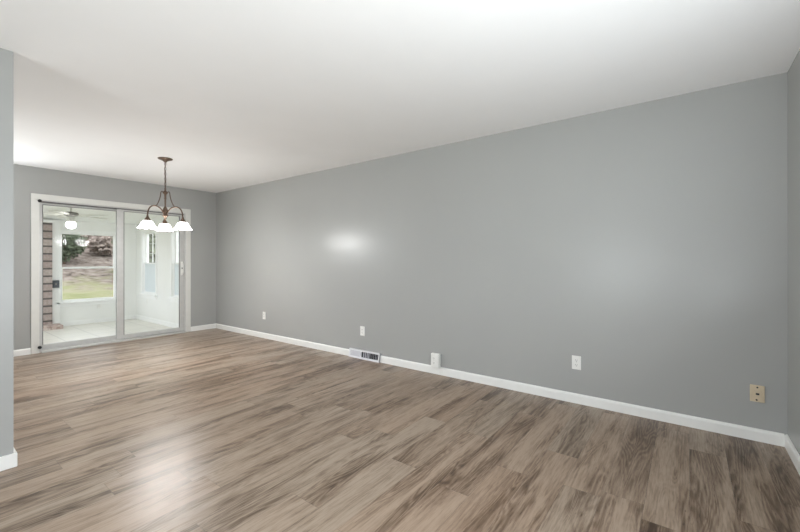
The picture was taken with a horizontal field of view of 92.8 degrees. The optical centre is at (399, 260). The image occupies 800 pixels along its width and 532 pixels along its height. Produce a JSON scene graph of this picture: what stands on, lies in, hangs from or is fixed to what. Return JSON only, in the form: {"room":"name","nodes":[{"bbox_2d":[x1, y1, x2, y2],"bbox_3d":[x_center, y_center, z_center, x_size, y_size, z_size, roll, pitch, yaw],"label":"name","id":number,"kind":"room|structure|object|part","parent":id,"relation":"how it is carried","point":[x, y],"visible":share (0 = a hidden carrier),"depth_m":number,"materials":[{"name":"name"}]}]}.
{"room":"empty living room","nodes":[
{"label":"empty living room","id":0,"kind":"room"},
{"bbox_2d":[0,48,13,456],"bbox_3d":[-3.653,-0.010,0.513,0.120,2.440,4.420,0,0,37],"label":"wall","id":1,"kind":"structure","parent":0,"point":[6,56],"depth_m":2.22,"materials":[{"name":"grey paint"}]},
{"bbox_2d":[0,448,17,470],"bbox_3d":[-3.642,1.169,0.515,0.135,0.081,4.435,0,0,37],"label":"baseboard","id":2,"kind":"structure","parent":1,"relation":"attached to","point":[9,461],"depth_m":2.22,"materials":[{"name":"white paint"}]},
{"bbox_2d":[43,222,62,330],"bbox_3d":[-7.019,0.282,6.993,0.370,2.055,1.210,0,0,37],"label":"brick wall","id":3,"kind":"structure","parent":0,"point":[47,227],"depth_m":7.37,"materials":[{"name":"brown brick"}]},
{"bbox_2d":[43,219,53,222],"bbox_3d":[-7.138,-0.772,7.030,0.135,0.055,1.125,0,0,37],"label":"trim","id":4,"kind":"structure","parent":3,"relation":"on","point":[44,220],"depth_m":7.37,"materials":[{"name":"white plastic"}]},
{"bbox_2d":[51,219,59,323],"bbox_3d":[-6.812,0.207,7.534,0.050,2.055,0.127,0,0,37],"label":"trim","id":5,"kind":"structure","parent":3,"relation":"attached to","point":[56,225],"depth_m":7.53,"materials":[{"name":"white plastic"}]},
{"bbox_2d":[52,280,58,287],"bbox_3d":[-6.773,0.455,7.497,0.056,0.150,0.110,0,0,37],"label":"switch box","id":6,"kind":"object","parent":3,"relation":"attached to","point":[55,283],"visible":1,"depth_m":7.48,"materials":[{"name":"grey plastic"}]},
{"bbox_2d":[46,219,135,321],"bbox_3d":[-6.811,0.110,7.675,0.120,2.400,2.790,0,0,37],"label":"wall","id":7,"kind":"structure","parent":0,"point":[74,313],"depth_m":8.32,"materials":[{"name":"white paint"}]},
{"bbox_2d":[57,229,115,306],"bbox_3d":[-6.532,0.147,8.004,0.170,1.555,1.070,0,0,37],"label":"window","id":8,"kind":"structure","parent":7,"relation":"in","point":[104,300],"depth_m":7.97,"materials":[{"name":"white plastic"}]},
{"bbox_3d":[-6.484,0.875,7.968,0.050,0.100,1.070,0,0,37],"label":"sill","id":9,"kind":"part","parent":8,"relation":"part of","materials":[{"name":"white plastic"}]},
{"bbox_3d":[-6.560,-0.206,8.025,0.028,0.729,0.912,0,0,37],"label":"sash","id":10,"kind":"part","parent":8,"relation":"part of","materials":[{"name":"glass"}]},
{"bbox_3d":[-6.532,0.465,8.004,0.028,0.693,0.912,0,0,37],"label":"sash","id":11,"kind":"part","parent":8,"relation":"part of","materials":[{"name":"white plastic"}]},
{"bbox_3d":[-6.498,0.098,7.978,0.016,1.455,1.030,0,0,37],"label":"casing","id":12,"kind":"part","parent":8,"relation":"part of","materials":[{"name":"white plastic"}]},
{"bbox_2d":[43,205,158,224],"bbox_3d":[-5.586,-1.002,6.751,3.190,0.376,2.790,0,0,37],"label":"ceiling","id":13,"kind":"structure","parent":0,"point":[129,217],"depth_m":7.55,"materials":[{"name":"white paint"}]},
{"bbox_2d":[43,207,106,228],"bbox_3d":[-5.653,-0.769,6.525,1.137,0.433,1.182,0,0,37],"label":"ceiling fan","id":14,"kind":"object","parent":13,"relation":"hanging from","point":[70,216],"visible":0.77,"depth_m":6.45,"materials":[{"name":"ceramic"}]},
{"bbox_3d":[-5.899,-0.785,6.290,0.510,0.032,0.137,0,0,-37],"label":"blade","id":15,"kind":"part","parent":14,"relation":"part of","materials":[{"name":"wood"}]},
{"bbox_3d":[-5.499,-0.785,6.169,0.137,0.032,0.510,0,0,-19],"label":"blade","id":16,"kind":"part","parent":14,"relation":"part of","materials":[{"name":"wood"}]},
{"bbox_3d":[-5.615,-0.611,6.504,0.144,0.116,0.144,0,0,37],"label":"lamp globe","id":17,"kind":"part","parent":14,"relation":"part of","materials":[{"name":"white glass"}]},
{"bbox_2d":[43,319,171,343],"bbox_3d":[-5.538,1.340,6.715,3.310,0.060,2.790,0,0,37],"label":"floor","id":18,"kind":"structure","parent":0,"point":[92,330],"depth_m":7.18,"materials":[{"name":"tile"}]},
{"bbox_2d":[14,164,215,349],"bbox_3d":[-5.370,-0.010,4.289,0.120,2.440,6.620,0,0,37],"label":"wall","id":19,"kind":"structure","parent":0,"point":[28,180],"depth_m":5.56,"materials":[{"name":"grey paint"}]},
{"bbox_2d":[14,348,30,356],"bbox_3d":[-6.015,1.169,3.323,0.015,0.081,4.060,0,0,37],"label":"baseboard","id":20,"kind":"structure","parent":19,"relation":"attached to","point":[27,351],"depth_m":4.88,"materials":[{"name":"white paint"}]},
{"bbox_2d":[31,193,190,353],"bbox_3d":[-4.246,0.164,5.780,0.219,2.092,1.990,0,0,37],"label":"door","id":21,"kind":"structure","parent":19,"relation":"in","point":[37,200],"depth_m":5.71,"materials":[{"name":"paint"}]},
{"bbox_3d":[-4.540,0.197,5.431,0.034,1.954,0.887,0,0,37],"label":"fixed panel","id":22,"kind":"part","parent":21,"relation":"part of","materials":[{"name":"glass"}]},
{"bbox_3d":[-3.971,0.197,6.104,0.034,1.954,0.951,0,0,37],"label":"sliding panel","id":23,"kind":"part","parent":21,"relation":"part of","materials":[{"name":"glass"}]},
{"bbox_2d":[191,323,215,331],"bbox_3d":[-3.456,1.169,6.713,0.015,0.081,0.445,0,0,37],"label":"baseboard","id":24,"kind":"structure","parent":19,"relation":"attached to","point":[209,326],"depth_m":6.70,"materials":[{"name":"white paint"}]},
{"bbox_2d":[136,215,178,323],"bbox_3d":[-4.734,0.060,7.780,3.070,2.500,0.120,0,0,37],"label":"wall","id":25,"kind":"structure","parent":0,"point":[162,309],"depth_m":7.86,"materials":[{"name":"white paint"}]},
{"bbox_2d":[59,315,178,327],"bbox_3d":[-5.200,1.265,7.180,3.050,0.090,1.400,0,0,37],"label":"baseboard","id":26,"kind":"structure","parent":25,"relation":"attached to","point":[108,319],"depth_m":7.99,"materials":[{"name":"white plastic"}]},
{"bbox_2d":[139,229,156,299],"bbox_3d":[-5.384,0.065,8.239,0.860,1.490,0.170,0,0,37],"label":"window","id":27,"kind":"structure","parent":25,"relation":"in","point":[148,270],"depth_m":8.32,"materials":[{"name":"white plastic"}]},
{"bbox_3d":[-5.420,0.760,8.191,0.860,0.100,0.050,0,0,37],"label":"sill","id":28,"kind":"part","parent":27,"relation":"part of","materials":[{"name":"white plastic"}]},
{"bbox_3d":[-5.370,0.040,8.258,0.720,1.340,0.124,0,0,37],"label":"frame","id":29,"kind":"part","parent":27,"relation":"part of","materials":[{"name":"white plastic"}]},
{"bbox_3d":[-5.384,0.367,8.239,0.692,0.659,0.028,0,0,37],"label":"sash","id":30,"kind":"part","parent":27,"relation":"part of","materials":[{"name":"white plastic"}]},
{"bbox_3d":[-5.384,0.367,8.239,0.644,0.611,0.004,0,0,37],"label":"pane","id":31,"kind":"part","parent":27,"relation":"part of","materials":[{"name":"clear glass"}]},
{"bbox_3d":[-5.362,-0.269,8.267,0.692,0.693,0.028,0,0,37],"label":"sash","id":32,"kind":"part","parent":27,"relation":"part of","materials":[{"name":"white plastic"}]},
{"bbox_2d":[168,226,178,302],"bbox_3d":[-4.202,0.065,7.348,0.860,1.490,0.170,0,0,37],"label":"window","id":33,"kind":"structure","parent":25,"relation":"in","point":[174,235],"depth_m":7.53,"materials":[{"name":"white plastic"}]},
{"bbox_3d":[-4.228,0.015,7.314,0.820,1.390,0.016,0,0,37],"label":"casing","id":34,"kind":"part","parent":33,"relation":"part of","materials":[{"name":"white plastic"}]},
{"bbox_3d":[-4.238,0.760,7.300,0.860,0.100,0.050,0,0,37],"label":"sill","id":35,"kind":"part","parent":33,"relation":"part of","materials":[{"name":"white plastic"}]},
{"bbox_3d":[-4.188,0.040,7.366,0.720,1.340,0.124,0,0,37],"label":"frame","id":36,"kind":"part","parent":33,"relation":"part of","materials":[{"name":"white plastic"}]},
{"bbox_3d":[-4.202,0.367,7.348,0.692,0.659,0.028,0,0,37],"label":"sash","id":37,"kind":"part","parent":33,"relation":"part of","materials":[{"name":"white plastic"}]},
{"bbox_3d":[-4.181,-0.269,7.376,0.692,0.693,0.028,0,0,37],"label":"sash","id":38,"kind":"part","parent":33,"relation":"part of","materials":[{"name":"white plastic"}]},
{"bbox_3d":[-4.202,0.367,7.348,0.644,0.611,0.004,0,0,37],"label":"pane","id":39,"kind":"part","parent":33,"relation":"part of","materials":[{"name":"clear glass"}]},
{"bbox_2d":[0,328,799,531],"bbox_3d":[-2.613,1.240,1.658,7.450,0.060,7.740,0,0,37],"label":"floor","id":40,"kind":"structure","parent":0,"point":[215,429],"depth_m":2.38,"materials":[{"name":"brown wood"}]},
{"bbox_2d":[0,0,799,192],"bbox_3d":[-2.661,-1.280,1.695,7.570,0.100,7.740,0,0,37],"label":"ceiling","id":41,"kind":"structure","parent":0,"point":[237,93],"depth_m":2.49,"materials":[{"name":"white paint"}]},
{"bbox_2d":[137,157,191,230],"bbox_3d":[-2.853,-0.802,4.558,0.549,0.855,0.531,0,0,37],"label":"chandelier","id":42,"kind":"object","parent":41,"relation":"hanging from","point":[147,223],"visible":1,"depth_m":4.55,"materials":[{"name":"brown metal"}]},
{"bbox_3d":[-2.909,-0.421,4.392,0.200,0.092,0.199,0,0,37],"label":"lamp shade","id":43,"kind":"part","parent":42,"relation":"part of","materials":[{"name":"white glass"}]},
{"bbox_3d":[-2.868,-0.588,4.475,0.015,0.137,0.203,0,0,27],"label":"arm","id":44,"kind":"part","parent":42,"relation":"part of","materials":[{"name":"brown metal"}]},
{"bbox_3d":[-2.929,-0.421,4.747,0.200,0.092,0.199,0,0,37],"label":"lamp shade","id":45,"kind":"part","parent":42,"relation":"part of","materials":[{"name":"white glass"}]},
{"bbox_3d":[-2.818,-0.999,4.574,0.018,0.378,0.018,0,0,-8],"label":"chain","id":46,"kind":"part","parent":42,"relation":"part of","materials":[{"name":"brown metal"}]},
{"bbox_3d":[-2.707,-0.588,4.580,0.203,0.138,0.015,0,0,-3],"label":"arm","id":47,"kind":"part","parent":42,"relation":"part of","materials":[{"name":"brown metal"}]},
{"bbox_3d":[-2.612,-0.421,4.587,0.200,0.092,0.199,0,0,37],"label":"lamp shade","id":48,"kind":"part","parent":42,"relation":"part of","materials":[{"name":"white glass"}]},
{"bbox_2d":[216,72,786,434],"bbox_3d":[-0.366,-0.010,4.736,7.570,2.440,0.120,0,0,37],"label":"wall","id":49,"kind":"structure","parent":0,"point":[645,243],"depth_m":3.31,"materials":[{"name":"grey paint"}]},
{"bbox_2d":[216,323,348,355],"bbox_3d":[-1.979,1.169,5.868,3.363,0.081,0.015,0,0,37],"label":"baseboard","id":50,"kind":"structure","parent":49,"relation":"attached to","point":[338,350],"depth_m":5.61,"materials":[{"name":"white paint"}]},
{"bbox_2d":[360,326,364,335],"bbox_3d":[-0.467,0.870,4.731,0.072,0.116,0.008,0,0,37],"label":"wall outlet","id":51,"kind":"object","parent":49,"relation":"attached to","point":[362,329],"visible":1,"depth_m":4.73,"materials":[{"name":"white plastic"}]},
{"bbox_2d":[349,348,380,362],"bbox_3d":[-0.440,1.157,4.694,0.507,0.106,0.036,0,0,37],"label":"air vent","id":52,"kind":"object","parent":49,"relation":"in","point":[353,352],"visible":1,"depth_m":4.68,"materials":[{"name":"metal"}]},
{"bbox_3d":[-0.559,1.155,4.780,0.170,0.071,0.016,0,0,37],"label":"damper panel","id":53,"kind":"part","parent":52,"relation":"part of","materials":[{"name":"white metal"}]},
{"bbox_2d":[431,353,440,367],"bbox_3d":[0.379,1.058,4.053,0.102,0.149,0.040,0,0,37],"label":"outlet box","id":54,"kind":"object","parent":49,"relation":"attached to","point":[435,357],"visible":1,"depth_m":4.04,"materials":[{"name":"white plastic"}]},
{"bbox_3d":[0.369,1.057,4.041,0.086,0.128,0.004,0,0,37],"label":"plate","id":55,"kind":"part","parent":54,"relation":"part of","materials":[{"name":"white plastic"}]},
{"bbox_2d":[572,355,580,369],"bbox_3d":[1.503,0.866,3.245,0.072,0.116,0.008,0,0,37],"label":"wall outlet","id":56,"kind":"object","parent":49,"relation":"attached to","point":[576,360],"visible":1,"depth_m":3.24,"materials":[{"name":"white plastic"}]},
{"bbox_2d":[380,356,784,446],"bbox_3d":[1.137,1.169,3.517,3.430,0.081,0.015,0,0,37],"label":"baseboard","id":57,"kind":"structure","parent":49,"relation":"attached to","point":[770,437],"depth_m":3.07,"materials":[{"name":"white paint"}]},
{"bbox_2d":[750,384,764,402],"bbox_3d":[2.401,0.892,2.560,0.074,0.112,0.021,0,0,37],"label":"phone jack","id":58,"kind":"object","parent":49,"relation":"attached to","point":[757,393],"visible":1,"depth_m":2.56,"materials":[{"name":"plastic"}]},
{"bbox_2d":[787,49,799,454],"bbox_3d":[0.312,-0.010,-0.549,0.120,2.440,7.500,0,0,37],"label":"wall","id":59,"kind":"structure","parent":0,"point":[793,74],"depth_m":2.34,"materials":[{"name":"grey paint"}]},
{"bbox_2d":[785,434,799,474],"bbox_3d":[0.259,1.169,-0.508,0.015,0.081,7.500,0,0,37],"label":"baseboard","id":60,"kind":"structure","parent":59,"relation":"attached to","point":[794,455],"depth_m":2.29,"materials":[{"name":"white paint"}]},
{"label":"outside","id":61,"kind":"structure","parent":0,"visible":0},
{"bbox_2d":[62,238,112,299],"bbox_3d":[-12.247,-0.070,18.635,70.000,3.400,75.000,0,0,37],"label":"ground","id":62,"kind":"structure","parent":61,"point":[93,282],"depth_m":19.76,"materials":[{"name":"green plant"}]},
{"bbox_2d":[62,234,87,263],"bbox_3d":[-18.598,-0.969,21.045,2.050,2.466,2.116,0,0,37],"label":"evergreen tree","id":63,"kind":"object","parent":62,"relation":"on","point":[73,247],"visible":0.46,"depth_m":20.96,"materials":[{"name":"green plant"}]},
{"bbox_2d":[62,235,91,241],"bbox_3d":[-21.896,-1.971,25.735,2.049,1.695,1.999,0,0,37],"label":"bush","id":64,"kind":"object","parent":62,"relation":"on","point":[86,236],"visible":0.06,"depth_m":26.03,"materials":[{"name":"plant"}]},
{"bbox_2d":[86,235,112,255],"bbox_3d":[-18.367,-1.014,23.739,1.962,1.529,1.937,0,0,37],"label":"bush","id":65,"kind":"object","parent":62,"relation":"on","point":[102,245],"visible":0.82,"depth_m":23.27,"materials":[{"name":"brown plant"}]},
{"bbox_2d":[149,234,154,262],"bbox_3d":[-8.308,-0.117,13.926,2.558,3.702,2.587,0,0,37],"label":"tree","id":66,"kind":"object","parent":62,"relation":"on","point":[150,235],"visible":0.02,"depth_m":13.05,"materials":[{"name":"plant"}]}
]}

